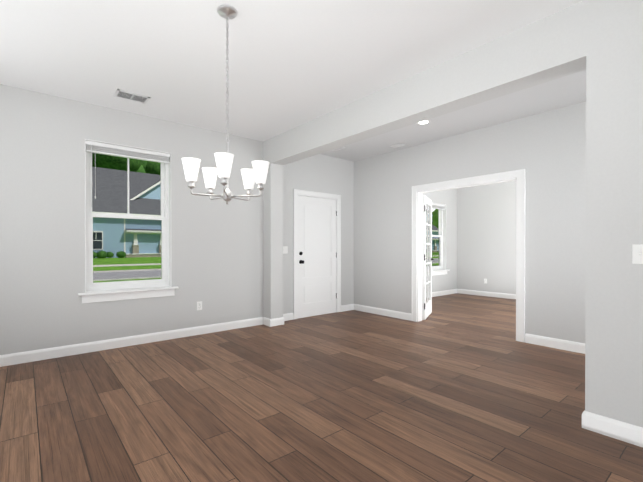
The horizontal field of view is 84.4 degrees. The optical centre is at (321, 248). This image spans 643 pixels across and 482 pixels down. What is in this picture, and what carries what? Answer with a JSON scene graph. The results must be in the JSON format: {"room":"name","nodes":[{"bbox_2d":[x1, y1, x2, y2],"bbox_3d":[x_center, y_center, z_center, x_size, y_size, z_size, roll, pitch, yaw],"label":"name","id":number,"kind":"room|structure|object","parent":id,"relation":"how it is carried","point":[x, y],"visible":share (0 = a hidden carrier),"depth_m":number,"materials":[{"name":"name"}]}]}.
{"room":"dining room","nodes":[
{"label":"dining room","id":0,"kind":"room"},
{"bbox_2d":[0,84,456,354],"bbox_3d":[-0.117,-0.241,6.174,9.470,2.780,0.200,0,0,-40],"label":"wall","id":1,"kind":"structure","parent":0,"point":[217,257],"depth_m":4.22,"materials":[{"name":"grey paint"}]},
{"bbox_2d":[86,152,168,290],"bbox_3d":[-2.353,-0.365,4.328,0.919,1.705,0.080,0,0,-40],"label":"dining room window","id":2,"kind":"structure","parent":1,"relation":"in","point":[164,248],"depth_m":4.33,"materials":[{"name":"clear glass"}]},
{"bbox_2d":[86,140,169,206],"bbox_3d":[-2.297,-0.838,4.259,0.903,0.742,0.069,0,0,-40],"label":"window blind","id":3,"kind":"object","parent":2,"relation":"attached to","point":[118,151],"visible":0.94,"depth_m":4.20,"materials":[{"name":"white plastic"}]},
{"bbox_2d":[78,139,178,302],"bbox_3d":[-2.279,-0.308,4.239,1.059,1.822,0.155,0,0,-40],"label":"window frame","id":4,"kind":"structure","parent":1,"relation":"attached to","point":[117,294],"depth_m":4.22,"materials":[{"name":"white wood"}]},
{"bbox_2d":[0,317,263,366],"bbox_3d":[-2.208,1.102,4.284,3.467,0.112,0.015,0,0,-40],"label":"baseboard","id":5,"kind":"structure","parent":1,"relation":"attached to","point":[68,350],"depth_m":4.13,"materials":[{"name":"white wood"}]},
{"bbox_2d":[197,301,201,309],"bbox_3d":[-1.639,0.770,4.765,0.070,0.115,0.007,0,0,-40],"label":"outlet","id":6,"kind":"object","parent":1,"relation":"attached to","point":[199,305],"visible":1,"depth_m":4.76,"materials":[{"name":"white plastic"}]},
{"bbox_2d":[272,313,293,324],"bbox_3d":[-0.586,1.095,5.647,0.337,0.112,0.015,0,0,-40],"label":"baseboard","id":7,"kind":"structure","parent":1,"relation":"attached to","point":[288,316],"depth_m":5.63,"materials":[{"name":"white wood"}]},
{"bbox_2d":[283,246,287,253],"bbox_3d":[-0.583,0.021,5.641,0.116,0.115,0.019,0,0,-40],"label":"light switch","id":8,"kind":"object","parent":1,"relation":"attached to","point":[285,249],"visible":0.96,"depth_m":5.65,"materials":[{"name":"white plastic"}]},
{"bbox_2d":[293,189,340,318],"bbox_3d":[-0.117,0.091,6.160,1.040,2.115,0.222,0,0,-40],"label":"door frame","id":9,"kind":"structure","parent":1,"relation":"attached to","point":[297,192],"depth_m":5.99,"materials":[{"name":"white wood"}]},
{"bbox_2d":[298,195,336,316],"bbox_3d":[-0.050,0.128,6.097,0.884,2.010,0.119,0,0,-40],"label":"front door","id":10,"kind":"structure","parent":1,"relation":"in","point":[317,257],"depth_m":6.09,"materials":[{"name":"white"}]},
{"bbox_2d":[341,304,351,311],"bbox_3d":[0.460,1.091,6.525,0.302,0.112,0.015,0,0,-40],"label":"baseboard","id":11,"kind":"structure","parent":1,"relation":"attached to","point":[348,307],"depth_m":6.51,"materials":[{"name":"white wood"}]},
{"bbox_2d":[356,289,455,304],"bbox_3d":[2.072,1.085,7.879,3.592,0.112,0.015,0,0,-40],"label":"baseboard","id":12,"kind":"structure","parent":1,"relation":"attached to","point":[446,292],"depth_m":8.61,"materials":[{"name":"white wood"}]},
{"bbox_2d":[426,209,442,269],"bbox_3d":[2.635,-0.282,8.517,0.900,1.600,0.080,0,0,-40],"label":"window","id":13,"kind":"structure","parent":1,"relation":"in","point":[440,233],"depth_m":8.76,"materials":[{"name":"white plastic"}]},
{"bbox_2d":[426,203,444,209],"bbox_3d":[2.692,-0.703,8.449,0.884,0.742,0.069,0,0,-40],"label":"window blind","id":14,"kind":"object","parent":1,"relation":"attached to","point":[438,206],"visible":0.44,"depth_m":8.52,"materials":[{"name":"white plastic"}]},
{"bbox_2d":[426,202,449,275],"bbox_3d":[2.710,-0.225,8.429,1.040,1.717,0.155,0,0,-40],"label":"window frame","id":15,"kind":"structure","parent":1,"relation":"attached to","point":[443,271],"depth_m":8.71,"materials":[{"name":"white wood"}]},
{"bbox_2d":[0,0,585,160],"bbox_3d":[0.463,-1.674,2.551,5.708,0.120,6.484,0,0,-40],"label":"ceiling","id":16,"kind":"structure","parent":0,"point":[291,64],"depth_m":2.97,"materials":[{"name":"white paint"}]},
{"bbox_2d":[114,89,149,103],"bbox_3d":[-2.016,-1.615,3.771,0.310,0.010,0.210,0,0,-40],"label":"ceiling vent","id":17,"kind":"object","parent":16,"relation":"in","point":[131,96],"visible":0.98,"depth_m":3.76,"materials":[{"name":"white metal"}]},
{"bbox_2d":[182,5,269,203],"bbox_3d":[-0.656,-0.958,2.420,0.563,1.312,0.555,0,0,-40],"label":"chandelier","id":18,"kind":"object","parent":16,"relation":"hanging from","point":[258,172],"visible":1,"depth_m":2.38,"materials":[{"name":"white glass"}]},
{"bbox_2d":[389,143,405,147],"bbox_3d":[1.202,-1.623,5.585,0.140,0.010,0.220,0,0,-40],"label":"ceiling vent","id":19,"kind":"object","parent":16,"relation":"in","point":[398,145],"visible":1,"depth_m":5.57,"materials":[{"name":"white metal"}]},
{"bbox_2d":[416,120,430,124],"bbox_3d":[1.302,-1.620,4.540,0.184,0.006,0.184,0,0,-40],"label":"recessed light","id":20,"kind":"object","parent":16,"relation":"in","point":[424,122],"visible":0.79,"depth_m":4.54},
{"bbox_2d":[0,293,642,481],"bbox_3d":[1.904,1.190,3.774,9.470,0.060,6.484,0,0,-40],"label":"floor","id":21,"kind":"structure","parent":0,"point":[457,387],"depth_m":2.58,"materials":[{"name":"brown wood"}]},
{"bbox_2d":[263,138,282,318],"bbox_3d":[-0.735,-0.237,5.388,0.218,2.780,0.208,0,0,-40],"label":"stub","id":22,"kind":"object","parent":21,"relation":"on","point":[273,247],"visible":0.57,"depth_m":5.31,"materials":[{"name":"grey paint"}]},
{"bbox_2d":[271,0,586,164],"bbox_3d":[0.565,-1.438,3.833,0.218,0.364,3.837,0,0,-40],"label":"header beam","id":23,"kind":"structure","parent":0,"point":[548,48],"depth_m":3.00,"materials":[{"name":"grey paint"}]},
{"bbox_2d":[354,101,585,342],"bbox_3d":[2.621,-0.233,4.337,0.115,2.780,6.134,0,0,-40],"label":"wall","id":24,"kind":"structure","parent":0,"point":[546,151],"depth_m":4.39,"materials":[{"name":"grey paint"}]},
{"bbox_2d":[352,304,410,320],"bbox_3d":[1.018,1.093,6.151,0.015,0.112,1.304,0,0,-40],"label":"baseboard","id":25,"kind":"structure","parent":24,"relation":"attached to","point":[385,312],"depth_m":6.09,"materials":[{"name":"white wood"}]},
{"bbox_2d":[422,195,433,319],"bbox_3d":[1.780,0.143,5.981,0.685,1.990,0.363,0,0,-40],"label":"french door","id":26,"kind":"structure","parent":24,"relation":"in","point":[426,302],"depth_m":5.85,"materials":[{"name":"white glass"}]},
{"bbox_2d":[411,169,524,341],"bbox_3d":[2.026,0.084,5.048,0.159,2.140,1.661,0,0,-40],"label":"trim","id":27,"kind":"structure","parent":24,"relation":"attached to","point":[518,176],"depth_m":4.82,"materials":[{"name":"white wood"}]},
{"bbox_2d":[525,333,584,353],"bbox_3d":[3.519,1.107,3.173,0.015,0.112,3.125,0,0,-40],"label":"baseboard","id":28,"kind":"structure","parent":24,"relation":"attached to","point":[567,345],"depth_m":4.11,"materials":[{"name":"white wood"}]},
{"bbox_2d":[457,181,515,293],"bbox_3d":[4.733,-0.248,7.645,0.150,2.780,3.784,0,0,-40],"label":"wall","id":29,"kind":"structure","parent":0,"point":[486,231],"depth_m":8.45,"materials":[{"name":"grey paint"}]},
{"bbox_2d":[456,289,515,298],"bbox_3d":[4.622,1.086,7.656,0.015,0.112,3.634,0,0,-40],"label":"baseboard","id":30,"kind":"structure","parent":29,"relation":"attached to","point":[472,292],"depth_m":8.46,"materials":[{"name":"white wood"}]},
{"bbox_2d":[585,0,642,426],"bbox_3d":[2.471,-0.220,1.570,0.218,2.780,2.089,0,0,-40],"label":"wall","id":31,"kind":"structure","parent":0,"point":[614,233],"depth_m":2.19,"materials":[{"name":"grey paint"}]},
{"bbox_2d":[582,410,642,446],"bbox_3d":[2.367,1.115,1.519,0.015,0.112,2.074,0,0,-40],"label":"baseboard","id":32,"kind":"structure","parent":31,"relation":"attached to","point":[617,429],"depth_m":2.18,"materials":[{"name":"white wood"}]},
{"bbox_2d":[632,244,642,263],"bbox_3d":[1.894,0.033,2.074,0.019,0.115,0.116,0,0,-40],"label":"light switch","id":33,"kind":"object","parent":31,"relation":"attached to","point":[637,253],"visible":1,"depth_m":2.10,"materials":[{"name":"white plastic"}]},
{"label":"outside","id":34,"kind":"structure","parent":0,"visible":0},
{"bbox_2d":[93,252,438,270],"bbox_3d":[-23.169,1.080,89.481,240.000,0.850,113.300,0,0,-40],"label":"lawn","id":35,"kind":"structure","parent":34,"point":[129,261],"depth_m":30.33,"materials":[{"name":"green plant"}]},
{"bbox_2d":[92,153,143,171],"bbox_3d":[-36.022,-10.292,55.419,13.374,22.205,13.524,0,0,-40],"label":"tree","id":36,"kind":"object","parent":35,"relation":"on","point":[119,163],"depth_m":52.69,"materials":[{"name":"green plant"}]},
{"bbox_2d":[92,167,160,257],"bbox_3d":[-22.221,-4.069,41.676,14.700,10.099,14.100,0,0,-40],"label":"house","id":37,"kind":"structure","parent":35,"relation":"on","point":[101,204],"depth_m":37.12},
{"bbox_2d":[136,160,159,174],"bbox_3d":[-31.509,-8.999,61.566,10.846,19.561,9.660,0,0,-40],"label":"tree","id":38,"kind":"object","parent":35,"relation":"on","point":[151,167],"depth_m":59.55,"materials":[{"name":"green plant"}]},
{"bbox_2d":[426,209,438,251],"bbox_3d":[18.352,-4.227,76.399,14.700,10.112,14.100,0,0,-40],"label":"house","id":39,"kind":"structure","parent":35,"relation":"on","point":[434,232],"depth_m":72.68,"materials":[{"name":"blue"}]},
{"bbox_2d":[93,263,438,282],"bbox_3d":[22.511,1.587,35.086,240.000,0.250,14.966,0,0,-40],"label":"lawn","id":40,"kind":"structure","parent":34,"point":[160,278],"depth_m":17.70,"materials":[{"name":"green plant"}]},
{"bbox_2d":[432,209,437,227],"bbox_3d":[11.967,-1.800,30.823,3.911,6.554,4.376,0,0,-40],"label":"tree","id":41,"kind":"object","parent":40,"relation":"on","point":[435,215],"depth_m":31.07,"materials":[{"name":"green plant"}]},
{"bbox_2d":[93,255,438,280],"bbox_3d":[13.856,1.394,45.391,240.000,0.440,12.250,0,0,-40],"label":"sidewalk","id":42,"kind":"structure","parent":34,"point":[139,270],"depth_m":24.45,"materials":[{"name":"concrete"}]},
{"bbox_2d":[93,259,438,279],"bbox_3d":[15.480,1.563,43.458,240.000,0.220,6.900,0,0,-40],"label":"street","id":43,"kind":"structure","parent":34,"point":[113,275],"depth_m":21.30,"materials":[{"name":"grey asphalt"}]}
]}

